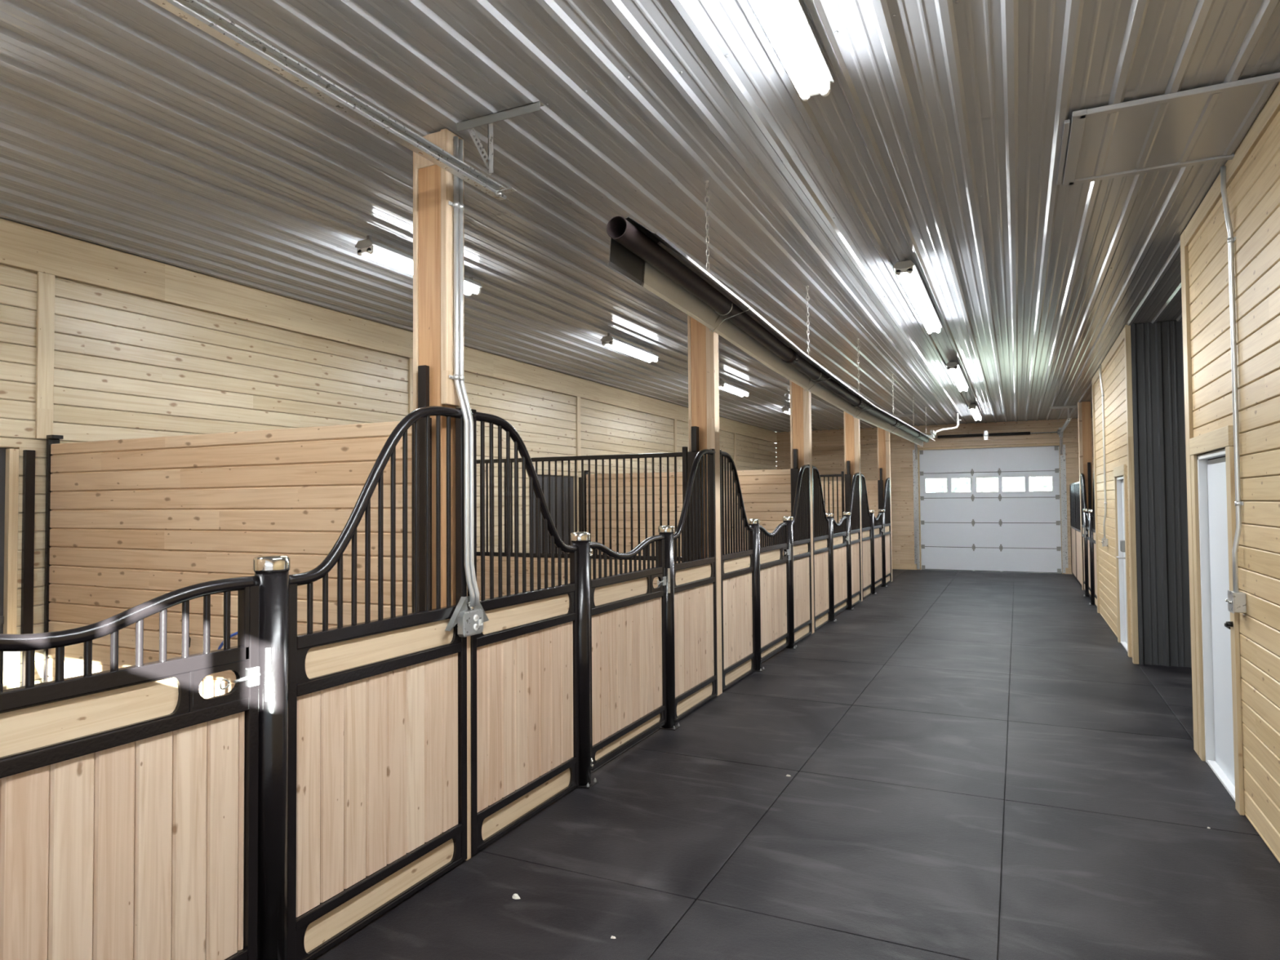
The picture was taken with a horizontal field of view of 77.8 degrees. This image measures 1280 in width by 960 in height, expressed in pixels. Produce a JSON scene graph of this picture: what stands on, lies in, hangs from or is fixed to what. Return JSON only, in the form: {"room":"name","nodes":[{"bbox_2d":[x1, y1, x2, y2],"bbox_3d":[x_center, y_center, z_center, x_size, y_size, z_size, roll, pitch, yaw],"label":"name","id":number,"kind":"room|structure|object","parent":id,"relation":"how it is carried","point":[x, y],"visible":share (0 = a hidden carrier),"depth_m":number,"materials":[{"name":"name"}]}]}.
{"room":"farm building","nodes":[
{"label":"farm building","id":0,"kind":"room"},
{"bbox_2d":[0,264,776,687],"bbox_3d":[-0.885,0.259,11.912,0.130,3.650,21.040,-1,-2,25],"label":"wall","id":1,"kind":"structure","parent":0,"point":[126,366],"depth_m":6.47,"materials":[{"name":"brown wood"}]},
{"bbox_2d":[0,447,35,689],"bbox_3d":[-4.300,0.846,4.617,0.120,2.130,1.320,-1,-2,25],"label":"door","id":2,"kind":"structure","parent":1,"relation":"in","point":[9,458],"depth_m":5.12,"materials":[{"name":"grey"}]},
{"bbox_2d":[35,271,55,439],"bbox_3d":[-3.968,-0.827,5.296,0.020,1.108,0.100,-1,-2,25],"label":"trim","id":3,"kind":"structure","parent":1,"relation":"attached to","point":[46,282],"depth_m":5.29,"materials":[{"name":"brown wood"}]},
{"bbox_2d":[0,217,776,443],"bbox_3d":[-0.852,-1.370,11.934,0.052,0.286,21.040,-1,-2,25],"label":"trim","id":4,"kind":"structure","parent":1,"relation":"attached to","point":[22,246],"depth_m":6.74,"materials":[{"name":"brown wood"}]},
{"bbox_2d":[408,357,413,413],"bbox_3d":[-2.439,-0.751,8.510,0.020,1.108,0.100,-1,-2,25],"label":"trim","id":5,"kind":"structure","parent":1,"relation":"attached to","point":[411,360],"depth_m":8.48,"materials":[{"name":"brown wood"}]},
{"bbox_2d":[533,474,582,553],"bbox_3d":[-1.183,1.001,11.171,0.120,2.130,1.320,-1,-2,25],"label":"door","id":6,"kind":"structure","parent":1,"relation":"in","point":[540,477],"depth_m":11.33,"materials":[{"name":"grey metal"}]},
{"bbox_2d":[576,396,581,471],"bbox_3d":[-0.906,-0.675,11.733,0.020,1.108,0.100,-1,-2,25],"label":"trim","id":7,"kind":"structure","parent":1,"relation":"attached to","point":[578,398],"depth_m":11.71,"materials":[{"name":"brown wood"}]},
{"bbox_2d":[673,418,677,471],"bbox_3d":[0.674,-0.597,15.056,0.020,1.108,0.100,-1,-2,25],"label":"trim","id":8,"kind":"structure","parent":1,"relation":"attached to","point":[674,420],"depth_m":15.04,"materials":[{"name":"brown wood"}]},
{"bbox_2d":[733,432,736,467],"bbox_3d":[2.181,-0.522,18.225,0.020,1.108,0.100,-1,-2,25],"label":"trim","id":9,"kind":"structure","parent":1,"relation":"attached to","point":[735,446],"depth_m":18.21,"materials":[{"name":"brown wood"}]},
{"bbox_2d":[0,0,1279,432],"bbox_3d":[3.606,-1.623,9.820,10.149,0.062,21.180,-1,-2,25],"label":"ceiling","id":10,"kind":"structure","parent":0,"point":[128,126],"depth_m":4.36,"materials":[{"name":"silver metal"}]},
{"bbox_2d":[150,0,544,200],"bbox_3d":[-1.189,-1.589,2.613,0.470,0.316,2.910,-1,-2,25],"label":"door track","id":11,"kind":"object","parent":10,"relation":"attached to","point":[195,12],"visible":1,"depth_m":3.06,"materials":[{"name":"silver metal"}]},
{"bbox_2d":[355,235,413,275],"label":"ceiling light","id":12,"kind":"object","parent":10,"relation":"attached to","point":[368,247],"depth_m":5.51,"materials":[{"name":"white plastic"}]},
{"bbox_2d":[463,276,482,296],"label":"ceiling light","id":13,"kind":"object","parent":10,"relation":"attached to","point":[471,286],"depth_m":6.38,"materials":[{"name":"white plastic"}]},
{"bbox_2d":[600,333,659,363],"bbox_3d":[-0.096,-1.512,9.119,0.156,0.140,1.220,-1,-2,25],"label":"ceiling light","id":14,"kind":"object","parent":10,"relation":"attached to","point":[610,341],"visible":1,"depth_m":8.97,"materials":[{"name":"white plastic"}]},
{"bbox_2d":[719,378,749,396],"bbox_3d":[1.450,-1.435,12.369,0.156,0.140,1.220,-1,-2,25],"label":"ceiling light","id":15,"kind":"object","parent":10,"relation":"attached to","point":[724,385],"visible":0.8,"depth_m":12.26,"materials":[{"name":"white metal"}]},
{"bbox_2d":[606,179,936,446],"bbox_3d":[2.991,-1.148,10.023,0.282,0.892,14.481,-1,-2,25],"label":"heater","id":16,"kind":"object","parent":10,"relation":"hanging from","point":[647,258],"visible":1,"depth_m":4.77,"materials":[{"name":"grey metal"}]},
{"bbox_2d":[782,404,790,414],"bbox_3d":[3.039,-1.356,15.710,0.156,0.140,1.220,-1,-2,25],"label":"ceiling light","id":17,"kind":"object","parent":10,"relation":"attached to","point":[785,409],"visible":0.48,"depth_m":15.17,"materials":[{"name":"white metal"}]},
{"bbox_2d":[748,0,834,101],"bbox_3d":[0.232,-1.710,2.312,0.156,0.098,2.440,-1,-2,25],"label":"ceiling light","id":18,"kind":"object","parent":10,"relation":"attached to","point":[785,24],"visible":1,"depth_m":3.05,"materials":[{"name":"white plastic"}]},
{"bbox_2d":[893,260,942,333],"bbox_3d":[2.538,-1.596,7.160,0.156,0.098,2.440,-1,-2,25],"label":"ceiling light","id":19,"kind":"object","parent":10,"relation":"attached to","point":[907,273],"visible":1,"depth_m":6.76,"materials":[{"name":"white plastic"}]},
{"bbox_2d":[935,413,961,432],"bbox_3d":[6.452,-1.183,16.686,0.664,0.464,0.089,0,-2,-16],"label":"gas pipe","id":20,"kind":"object","parent":10,"relation":"attached to","point":[957,419],"visible":0.98,"depth_m":16.71,"materials":[{"name":"white metal"}]},
{"bbox_2d":[946,361,968,391],"bbox_3d":[4.663,-1.490,11.629,0.156,0.098,2.440,-1,-2,25],"label":"ceiling light","id":21,"kind":"object","parent":10,"relation":"attached to","point":[953,367],"visible":1,"depth_m":11.27,"materials":[{"name":"white plastic"}]},
{"bbox_2d":[968,404,982,421],"bbox_3d":[6.917,-1.378,16.369,0.156,0.098,2.440,-1,-2,25],"label":"ceiling light","id":22,"kind":"object","parent":10,"relation":"attached to","point":[973,408],"visible":1,"depth_m":15.94,"materials":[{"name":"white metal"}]},
{"bbox_2d":[1056,72,1279,186],"bbox_3d":[2.602,-1.732,4.015,0.840,0.026,0.930,-1,-2,25],"label":"attic hatch","id":23,"kind":"object","parent":10,"relation":"attached to","point":[1204,125],"visible":1,"depth_m":3.94,"materials":[{"name":"silver metal"}]},
{"bbox_2d":[313,568,1279,959],"bbox_3d":[3.681,2.047,9.697,10.150,0.120,21.240,-1,-2,25],"label":"floor","id":24,"kind":"structure","parent":0,"point":[979,766],"depth_m":4.30,"materials":[{"name":"rubber"}]},
{"bbox_2d":[43,364,431,698],"bbox_3d":[-2.471,0.681,4.587,3.230,2.430,0.070,-1,-2,26],"label":"wall","id":25,"kind":"structure","parent":24,"relation":"on","point":[129,523],"depth_m":4.60,"materials":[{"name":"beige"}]},
{"bbox_2d":[217,631,237,649],"bbox_3d":[-2.178,0.917,4.376,0.528,0.193,0.045,-1,-2,25],"label":"rope","id":26,"kind":"object","parent":25,"relation":"attached to","point":[221,645],"visible":0.23,"depth_m":4.43,"materials":[{"name":"blue fabric"}]},
{"bbox_2d":[253,555,290,959],"bbox_3d":[-1.347,1.058,2.897,0.170,1.565,0.125,-1,-2,25],"label":"post","id":27,"kind":"object","parent":24,"relation":"on","point":[273,571],"visible":0.97,"depth_m":2.86,"materials":[{"name":"black metal"}]},
{"bbox_2d":[287,405,466,959],"bbox_3d":[-1.097,0.736,3.439,0.046,2.210,1.061,-1,-2,25],"label":"panel","id":28,"kind":"object","parent":24,"relation":"on","point":[377,708],"visible":0.91,"depth_m":3.37,"materials":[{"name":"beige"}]},
{"bbox_2d":[413,128,471,860],"bbox_3d":[-0.983,0.069,3.966,0.248,3.596,0.160,-1,-2,25],"label":"timber post","id":29,"kind":"object","parent":24,"relation":"on","point":[433,185],"visible":0.32,"depth_m":3.93,"materials":[{"name":"brown wood"}]},
{"bbox_2d":[448,136,475,606],"bbox_3d":[-0.878,-0.543,3.912,0.121,2.325,0.045,0,-2,-6],"label":"conduit","id":30,"kind":"object","parent":29,"relation":"attached to","point":[455,204],"visible":1,"depth_m":3.90,"materials":[{"name":"silver metal"}]},
{"bbox_2d":[444,595,488,637],"bbox_3d":[-0.827,0.663,3.891,0.046,0.191,0.345,-1,-2,25],"label":"outlet box","id":31,"kind":"object","parent":29,"relation":"attached to","point":[469,620],"visible":0.99,"depth_m":3.85,"materials":[{"name":"grey metal"}]},
{"bbox_2d":[473,623,478,630],"bbox_3d":[-0.804,0.722,3.893,0.007,0.033,0.034,-1,-2,25],"label":"socket","id":32,"kind":"object","parent":31,"relation":"attached to","point":[475,625],"depth_m":3.89,"materials":[{"name":"white plastic"}]},
{"bbox_2d":[473,614,478,621],"bbox_3d":[-0.805,0.677,3.894,0.007,0.033,0.034,-1,-2,25],"label":"socket","id":33,"kind":"object","parent":31,"relation":"attached to","point":[475,616],"depth_m":3.89,"materials":[{"name":"white plastic"}]},
{"bbox_2d":[458,138,479,605],"bbox_3d":[-0.854,-0.543,3.945,0.104,2.325,0.038,0,-2,1],"label":"conduit","id":34,"kind":"object","parent":29,"relation":"attached to","point":[460,141],"visible":0.96,"depth_m":3.94,"materials":[{"name":"silver metal"}]},
{"bbox_2d":[512,893,519,899],"bbox_3d":[-0.548,1.844,3.518,0.042,0.014,0.027,-1,-2,2],"label":"paper scrap","id":35,"kind":"object","parent":24,"relation":"on","point":[515,896],"visible":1,"depth_m":3.51,"materials":[{"name":"white paper"}]},
{"bbox_2d":[467,408,579,855],"bbox_3d":[-0.624,0.760,4.433,0.046,2.210,1.061,-1,-2,25],"label":"panel","id":36,"kind":"object","parent":24,"relation":"on","point":[525,730],"visible":0.92,"depth_m":4.34,"materials":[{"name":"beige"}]},
{"bbox_2d":[570,531,598,788],"bbox_3d":[-0.368,1.107,4.956,0.170,1.565,0.125,-1,-2,25],"label":"post","id":37,"kind":"object","parent":24,"relation":"on","point":[580,539],"visible":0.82,"depth_m":4.91,"materials":[{"name":"black metal"}]},
{"bbox_2d":[589,534,666,770],"bbox_3d":[-0.071,1.130,5.559,0.064,1.446,1.222,-1,-2,25],"label":"door","id":38,"kind":"structure","parent":37,"relation":"attached to","point":[628,700],"depth_m":5.51,"materials":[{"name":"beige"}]},
{"bbox_2d":[476,426,702,599],"bbox_3d":[-0.908,0.758,7.865,3.222,2.430,0.075,-1,-2,25],"label":"wall","id":39,"kind":"structure","parent":24,"relation":"on","point":[688,457],"depth_m":7.67,"materials":[{"name":"black metal"}]},
{"bbox_2d":[657,524,680,730],"bbox_3d":[0.211,1.136,6.175,0.170,1.565,0.125,-1,-2,25],"label":"post","id":40,"kind":"object","parent":24,"relation":"on","point":[668,531],"visible":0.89,"depth_m":6.12,"materials":[{"name":"black metal"}]},
{"bbox_2d":[584,448,799,556],"bbox_3d":[0.646,0.836,11.142,3.230,2.430,0.080,-1,-2,25],"label":"wall","id":41,"kind":"structure","parent":24,"relation":"on","point":[767,495],"depth_m":11.29,"materials":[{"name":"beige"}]},
{"bbox_2d":[673,448,717,722],"bbox_3d":[0.452,0.813,6.695,0.046,2.210,1.013,-1,-2,25],"label":"panel","id":42,"kind":"object","parent":24,"relation":"on","point":[695,580],"visible":0.75,"depth_m":6.74,"materials":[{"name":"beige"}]},
{"bbox_2d":[687,315,722,696],"bbox_3d":[0.599,0.147,7.287,0.253,3.596,0.160,-1,-2,25],"label":"timber post","id":43,"kind":"object","parent":24,"relation":"on","point":[703,344],"visible":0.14,"depth_m":7.24,"materials":[{"name":"brown wood"}]},
{"bbox_2d":[720,449,755,691],"bbox_3d":[0.945,0.838,7.732,0.046,2.210,1.013,-1,-2,25],"label":"panel","id":44,"kind":"object","parent":24,"relation":"on","point":[737,566],"visible":0.9,"depth_m":7.67,"materials":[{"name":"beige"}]},
{"bbox_2d":[747,518,764,671],"bbox_3d":[1.190,1.184,8.233,0.170,1.565,0.125,-1,-2,25],"label":"post","id":45,"kind":"object","parent":24,"relation":"on","point":[754,522],"visible":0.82,"depth_m":8.19,"materials":[{"name":"black metal"}]},
{"bbox_2d":[759,522,789,662],"bbox_3d":[1.488,1.208,8.837,0.064,1.446,1.222,-1,-2,25],"label":"door","id":46,"kind":"structure","parent":45,"relation":"attached to","point":[774,566],"depth_m":8.87,"materials":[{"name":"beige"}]},
{"bbox_2d":[782,515,797,648],"bbox_3d":[1.770,1.213,9.452,0.170,1.565,0.125,-1,-2,25],"label":"post","id":47,"kind":"object","parent":24,"relation":"on","point":[788,519],"visible":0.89,"depth_m":9.40,"materials":[{"name":"black metal"}]},
{"bbox_2d":[791,464,812,644],"bbox_3d":[2.010,0.891,9.972,0.046,2.210,1.013,-1,-2,25],"label":"panel","id":48,"kind":"object","parent":24,"relation":"on","point":[802,508],"visible":0.73,"depth_m":10.06,"materials":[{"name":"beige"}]},
{"bbox_2d":[789,380,814,634],"bbox_3d":[2.158,0.225,10.565,0.253,3.596,0.160,-1,-2,25],"label":"timber post","id":49,"kind":"object","parent":24,"relation":"on","point":[800,399],"visible":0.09,"depth_m":10.52,"materials":[{"name":"brown wood"}]},
{"bbox_2d":[790,460,851,523],"bbox_3d":[2.209,0.913,14.420,3.222,2.430,0.075,-1,-2,25],"label":"wall","id":50,"kind":"structure","parent":24,"relation":"on","point":[845,504],"depth_m":13.79,"materials":[{"name":"black metal"}]},
{"bbox_2d":[812,465,831,631],"bbox_3d":[2.503,0.915,11.009,0.046,2.210,1.013,-1,-2,25],"label":"panel","id":51,"kind":"object","parent":24,"relation":"on","point":[821,553],"visible":0.85,"depth_m":10.96,"materials":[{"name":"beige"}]},
{"bbox_2d":[826,512,836,622],"bbox_3d":[2.749,1.262,11.511,0.170,1.565,0.125,-1,-2,25],"label":"post","id":52,"kind":"object","parent":24,"relation":"on","point":[829,516],"visible":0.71,"depth_m":11.46,"materials":[{"name":"black metal"}]},
{"bbox_2d":[832,515,848,615],"bbox_3d":[3.046,1.285,12.114,0.064,1.446,1.222,-1,-2,25],"label":"door","id":53,"kind":"structure","parent":52,"relation":"attached to","point":[841,600],"depth_m":12.20,"materials":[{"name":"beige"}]},
{"bbox_2d":[843,511,853,609],"bbox_3d":[3.329,1.290,12.730,0.170,1.565,0.125,-1,-2,25],"label":"post","id":54,"kind":"object","parent":24,"relation":"on","point":[847,514],"visible":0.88,"depth_m":12.68,"materials":[{"name":"black metal"}]},
{"bbox_2d":[821,467,883,523],"bbox_3d":[3.763,0.991,17.697,3.230,2.430,0.080,-1,-2,25],"label":"wall","id":55,"kind":"structure","parent":24,"relation":"on","point":[874,488],"depth_m":17.15,"materials":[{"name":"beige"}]},
{"bbox_2d":[843,411,862,601],"bbox_3d":[3.716,0.302,13.842,0.253,3.596,0.160,-1,-2,25],"label":"timber post","id":56,"kind":"object","parent":24,"relation":"on","point":[851,425],"visible":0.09,"depth_m":13.80,"materials":[{"name":"brown wood"}]},
{"bbox_2d":[848,472,861,606],"bbox_3d":[3.569,0.968,13.249,0.046,2.210,1.013,-1,-2,25],"label":"panel","id":57,"kind":"object","parent":24,"relation":"on","point":[854,508],"visible":0.7,"depth_m":13.38,"materials":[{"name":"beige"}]},
{"bbox_2d":[860,472,872,599],"bbox_3d":[4.062,0.993,14.287,0.046,2.210,1.013,-1,-2,25],"label":"panel","id":58,"kind":"object","parent":24,"relation":"on","point":[866,533],"visible":0.88,"depth_m":14.26,"materials":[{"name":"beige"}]},
{"bbox_2d":[869,510,876,594],"bbox_3d":[4.308,1.339,14.788,0.170,1.565,0.125,-1,-2,25],"label":"post","id":59,"kind":"object","parent":24,"relation":"on","point":[871,512],"visible":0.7,"depth_m":14.74,"materials":[{"name":"black metal"}]},
{"bbox_2d":[873,512,883,589],"bbox_3d":[4.605,1.363,15.391,0.064,1.446,1.222,-1,-2,25],"label":"door","id":60,"kind":"structure","parent":59,"relation":"attached to","point":[878,550],"depth_m":15.54,"materials":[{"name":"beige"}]},
{"bbox_2d":[878,509,888,586],"bbox_3d":[4.887,1.368,16.007,0.170,1.565,0.125,-1,-2,25],"label":"post","id":61,"kind":"object","parent":24,"relation":"on","point":[882,511],"visible":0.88,"depth_m":15.96,"materials":[{"name":"black metal"}]},
{"bbox_2d":[876,426,892,582],"bbox_3d":[5.275,0.379,17.120,0.253,3.596,0.160,-1,-2,25],"label":"timber post","id":62,"kind":"object","parent":24,"relation":"on","point":[882,436],"visible":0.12,"depth_m":17.07,"materials":[{"name":"brown wood"}]},
{"bbox_2d":[882,477,891,584],"bbox_3d":[5.128,1.046,16.527,0.046,2.210,1.013,-1,-2,25],"label":"panel","id":63,"kind":"object","parent":24,"relation":"on","point":[886,500],"visible":0.79,"depth_m":16.68,"materials":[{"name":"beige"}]},
{"bbox_2d":[1069,481,1081,586],"bbox_3d":[9.230,1.087,16.784,0.040,2.060,3.400,-1,-2,25],"label":"grille panel","id":64,"kind":"object","parent":24,"relation":"on","point":[1074,488],"visible":0.84,"depth_m":16.77,"materials":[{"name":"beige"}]},
{"bbox_2d":[1080,473,1087,591],"bbox_3d":[8.204,0.969,14.629,0.046,2.210,0.981,-1,-2,25],"label":"panel","id":65,"kind":"object","parent":24,"relation":"on","point":[1083,496],"visible":0.58,"depth_m":14.91,"materials":[{"name":"black metal"}]},
{"bbox_2d":[1077,401,1093,590],"bbox_3d":[8.523,0.300,15.156,0.210,3.595,0.200,-1,-2,25],"label":"timber post","id":66,"kind":"object","parent":24,"relation":"on","point":[1083,407],"visible":0.58,"depth_m":15.13,"materials":[{"name":"brown wood"}]},
{"bbox_2d":[1083,508,1090,596],"bbox_3d":[7.970,1.292,14.122,0.170,1.565,0.125,-1,-2,25],"label":"post","id":67,"kind":"object","parent":24,"relation":"on","point":[1085,510],"visible":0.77,"depth_m":14.10,"materials":[{"name":"black metal"}]},
{"bbox_2d":[1088,509,1094,605],"bbox_3d":[7.448,1.266,13.025,0.170,1.565,0.125,-1,-2,25],"label":"post","id":68,"kind":"object","parent":24,"relation":"on","point":[1090,511],"visible":0.52,"depth_m":13.01,"materials":[{"name":"black metal"}]},
{"bbox_2d":[1085,512,1090,597],"bbox_3d":[7.700,1.288,13.575,0.064,1.446,1.090,-1,-2,25],"label":"door","id":69,"kind":"structure","parent":68,"relation":"attached to","point":[1086,513],"depth_m":13.90,"materials":[{"name":"black"}]},
{"bbox_2d":[1091,474,1097,608],"bbox_3d":[7.235,0.921,12.592,0.046,2.210,0.851,-1,-2,25],"label":"panel","id":70,"kind":"object","parent":24,"relation":"on","point":[1093,506],"visible":0.41,"depth_m":12.78,"materials":[{"name":"black"}]},
{"bbox_3d":[-1.927,1.029,1.679,0.170,1.565,0.125,-1,-2,25],"label":"post","id":71,"kind":"object","parent":24,"relation":"on","visible":0},
{"bbox_2d":[0,575,260,959],"bbox_3d":[-1.630,1.053,2.282,0.064,1.446,1.222,-1,-2,25],"label":"door","id":72,"kind":"structure","parent":71,"relation":"attached to","point":[129,796],"depth_m":2.44,"materials":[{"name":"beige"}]},
{"bbox_2d":[776,417,1093,568],"bbox_3d":[8.194,0.388,19.270,9.950,3.650,0.050,-1,-2,25],"label":"wall","id":73,"kind":"structure","parent":0,"point":[827,446],"depth_m":19.95,"materials":[{"name":"brown wood"}]},
{"bbox_2d":[892,563,919,569],"bbox_3d":[5.331,2.202,20.564,3.600,0.140,0.055,-1,-2,25],"label":"baseboard","id":74,"kind":"structure","parent":73,"relation":"attached to","point":[895,566],"depth_m":19.91,"materials":[{"name":"brown wood"}]},
{"bbox_2d":[893,413,919,568],"bbox_3d":[6.338,0.404,18.380,0.540,3.558,3.150,-1,-2,25],"label":"door track","id":75,"kind":"object","parent":73,"relation":"attached to","point":[915,467],"visible":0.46,"depth_m":19.81,"materials":[{"name":"silver metal"}]},
{"bbox_2d":[916,448,921,569],"bbox_3d":[7.019,0.724,19.882,0.090,3.030,0.200,-1,-2,25],"label":"trim","id":76,"kind":"structure","parent":73,"relation":"attached to","point":[917,453],"depth_m":19.80,"materials":[{"name":"brown wood"}]},
{"bbox_2d":[917,443,1059,450],"bbox_3d":[8.412,-0.802,19.256,3.200,0.055,0.200,-1,-2,25],"label":"trim","id":77,"kind":"structure","parent":73,"relation":"attached to","point":[1042,444],"depth_m":19.15,"materials":[{"name":"brown wood"}]},
{"bbox_2d":[919,445,1062,573],"bbox_3d":[8.412,0.714,19.196,3.215,2.991,0.102,-1,-2,25],"label":"door","id":78,"kind":"structure","parent":73,"relation":"in","point":[1000,531],"depth_m":19.16,"materials":[{"name":"white metal"}]},
{"bbox_2d":[934,427,1062,439],"bbox_3d":[8.335,-1.083,19.107,3.260,0.220,0.183,-1,-2,25],"label":"spring","id":79,"kind":"object","parent":73,"relation":"attached to","point":[1059,431],"visible":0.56,"depth_m":19.02,"materials":[{"name":"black metal"}]},
{"bbox_2d":[1058,445,1064,573],"bbox_3d":[9.828,0.665,18.547,0.090,3.030,0.200,-1,-2,25],"label":"trim","id":80,"kind":"structure","parent":73,"relation":"attached to","point":[1059,446],"depth_m":18.46,"materials":[{"name":"brown wood"}]},
{"bbox_2d":[1049,405,1076,573],"bbox_3d":[9.070,0.347,17.082,0.470,3.558,3.150,-1,-2,25],"label":"door track","id":81,"kind":"object","parent":73,"relation":"attached to","point":[1062,447],"visible":1,"depth_m":18.41,"materials":[{"name":"silver metal"}]},
{"bbox_2d":[1064,568,1071,573],"bbox_3d":[11.269,2.077,17.743,3.150,0.140,0.055,-1,-2,25],"label":"baseboard","id":82,"kind":"structure","parent":73,"relation":"attached to","point":[1068,571],"depth_m":18.36,"materials":[{"name":"brown wood"}]},
{"bbox_2d":[1031,476,1052,491],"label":"window","id":83,"kind":"structure","parent":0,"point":[1046,484],"depth_m":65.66,"materials":[{"name":"white glass"}]},
{"bbox_2d":[1130,320,1191,667],"bbox_3d":[6.558,0.111,7.780,2.936,3.600,0.035,-1,-2,25],"label":"wall","id":84,"kind":"structure","parent":0,"point":[1163,600],"depth_m":8.30,"materials":[{"name":"grey metal"}]},
{"bbox_2d":[1093,110,1279,862],"bbox_3d":[4.027,0.076,5.759,0.140,3.600,14.140,-1,-2,25],"label":"wall","id":85,"kind":"structure","parent":0,"point":[1253,194],"depth_m":4.14,"materials":[{"name":"brown wood"}]},
{"bbox_2d":[1091,378,1099,613],"bbox_3d":[6.998,0.230,12.172,0.042,3.596,0.100,-1,-2,25],"label":"trim","id":86,"kind":"structure","parent":85,"relation":"attached to","point":[1093,388],"depth_m":12.14,"materials":[{"name":"brown wood"}]},
{"bbox_2d":[1099,364,1106,538],"bbox_3d":[6.304,-0.390,10.796,0.050,2.370,0.072,-1,-2,25],"label":"conduit","id":87,"kind":"object","parent":85,"relation":"attached to","point":[1100,375],"visible":1,"depth_m":10.79,"materials":[{"name":"silver metal"}]},
{"bbox_2d":[1101,537,1107,546],"bbox_3d":[6.311,0.849,10.784,0.073,0.114,0.120,-1,-2,25],"label":"junction box","id":88,"kind":"object","parent":85,"relation":"attached to","point":[1104,541],"visible":1,"depth_m":10.73,"materials":[{"name":"silver metal"}]},
{"bbox_2d":[1092,328,1124,385],"bbox_3d":[6.088,-1.553,10.344,0.030,0.114,4.120,-1,-2,25],"label":"trim","id":89,"kind":"structure","parent":85,"relation":"attached to","point":[1119,340],"depth_m":9.87,"materials":[{"name":"brown wood"}]},
{"bbox_2d":[1113,464,1131,657],"bbox_3d":[5.645,0.898,9.211,0.190,2.120,1.080,-1,-2,25],"label":"door","id":90,"kind":"structure","parent":85,"relation":"in","point":[1121,500],"depth_m":9.56,"materials":[{"name":"white wood"}]},
{"bbox_2d":[1124,324,1138,664],"bbox_3d":[5.233,0.142,8.451,0.050,3.596,0.100,-1,-2,25],"label":"trim","id":91,"kind":"structure","parent":85,"relation":"attached to","point":[1131,473],"depth_m":8.41,"materials":[{"name":"brown wood"}]},
{"bbox_2d":[1180,230,1198,755],"bbox_3d":[3.876,0.071,5.457,0.172,3.596,0.145,-1,-2,25],"label":"trim","id":92,"kind":"structure","parent":85,"relation":"attached to","point":[1184,251],"depth_m":5.47,"materials":[{"name":"brown wood"}]},
{"bbox_2d":[1189,425,1244,815],"bbox_3d":[3.583,0.780,4.867,0.182,2.150,1.100,-1,-2,25],"label":"door","id":93,"kind":"structure","parent":85,"relation":"in","point":[1220,725],"depth_m":5.04,"materials":[{"name":"white wood"}]},
{"bbox_2d":[1220,165,1243,592],"bbox_3d":[3.221,-0.560,4.314,0.050,2.335,0.072,-1,-2,25],"label":"conduit","id":94,"kind":"object","parent":85,"relation":"attached to","point":[1230,240],"visible":1,"depth_m":4.31,"materials":[{"name":"silver metal"}]},
{"bbox_2d":[1184,81,1279,246],"bbox_3d":[2.360,-1.738,2.507,0.030,0.114,6.760,-1,-2,25],"label":"trim","id":95,"kind":"structure","parent":85,"relation":"attached to","point":[1271,108],"depth_m":4.15,"materials":[{"name":"brown wood"}]},
{"bbox_2d":[1225,590,1246,613],"bbox_3d":[3.228,0.660,4.303,0.073,0.114,0.120,-1,-2,25],"label":"junction box","id":96,"kind":"object","parent":85,"relation":"attached to","point":[1237,602],"visible":0.99,"depth_m":4.26,"materials":[{"name":"silver metal"}]},
{"label":"outside","id":97,"kind":"structure","parent":0,"visible":0},
{"bbox_3d":[28.338,3.356,59.500,120.000,0.200,89.880,-1,-2,25],"label":"ground","id":98,"kind":"structure","parent":97,"visible":0},
{"bbox_2d":[935,477,1005,492],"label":"window","id":99,"kind":"structure","parent":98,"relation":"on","point":[962,485],"depth_m":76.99,"materials":[{"name":"white glass"}]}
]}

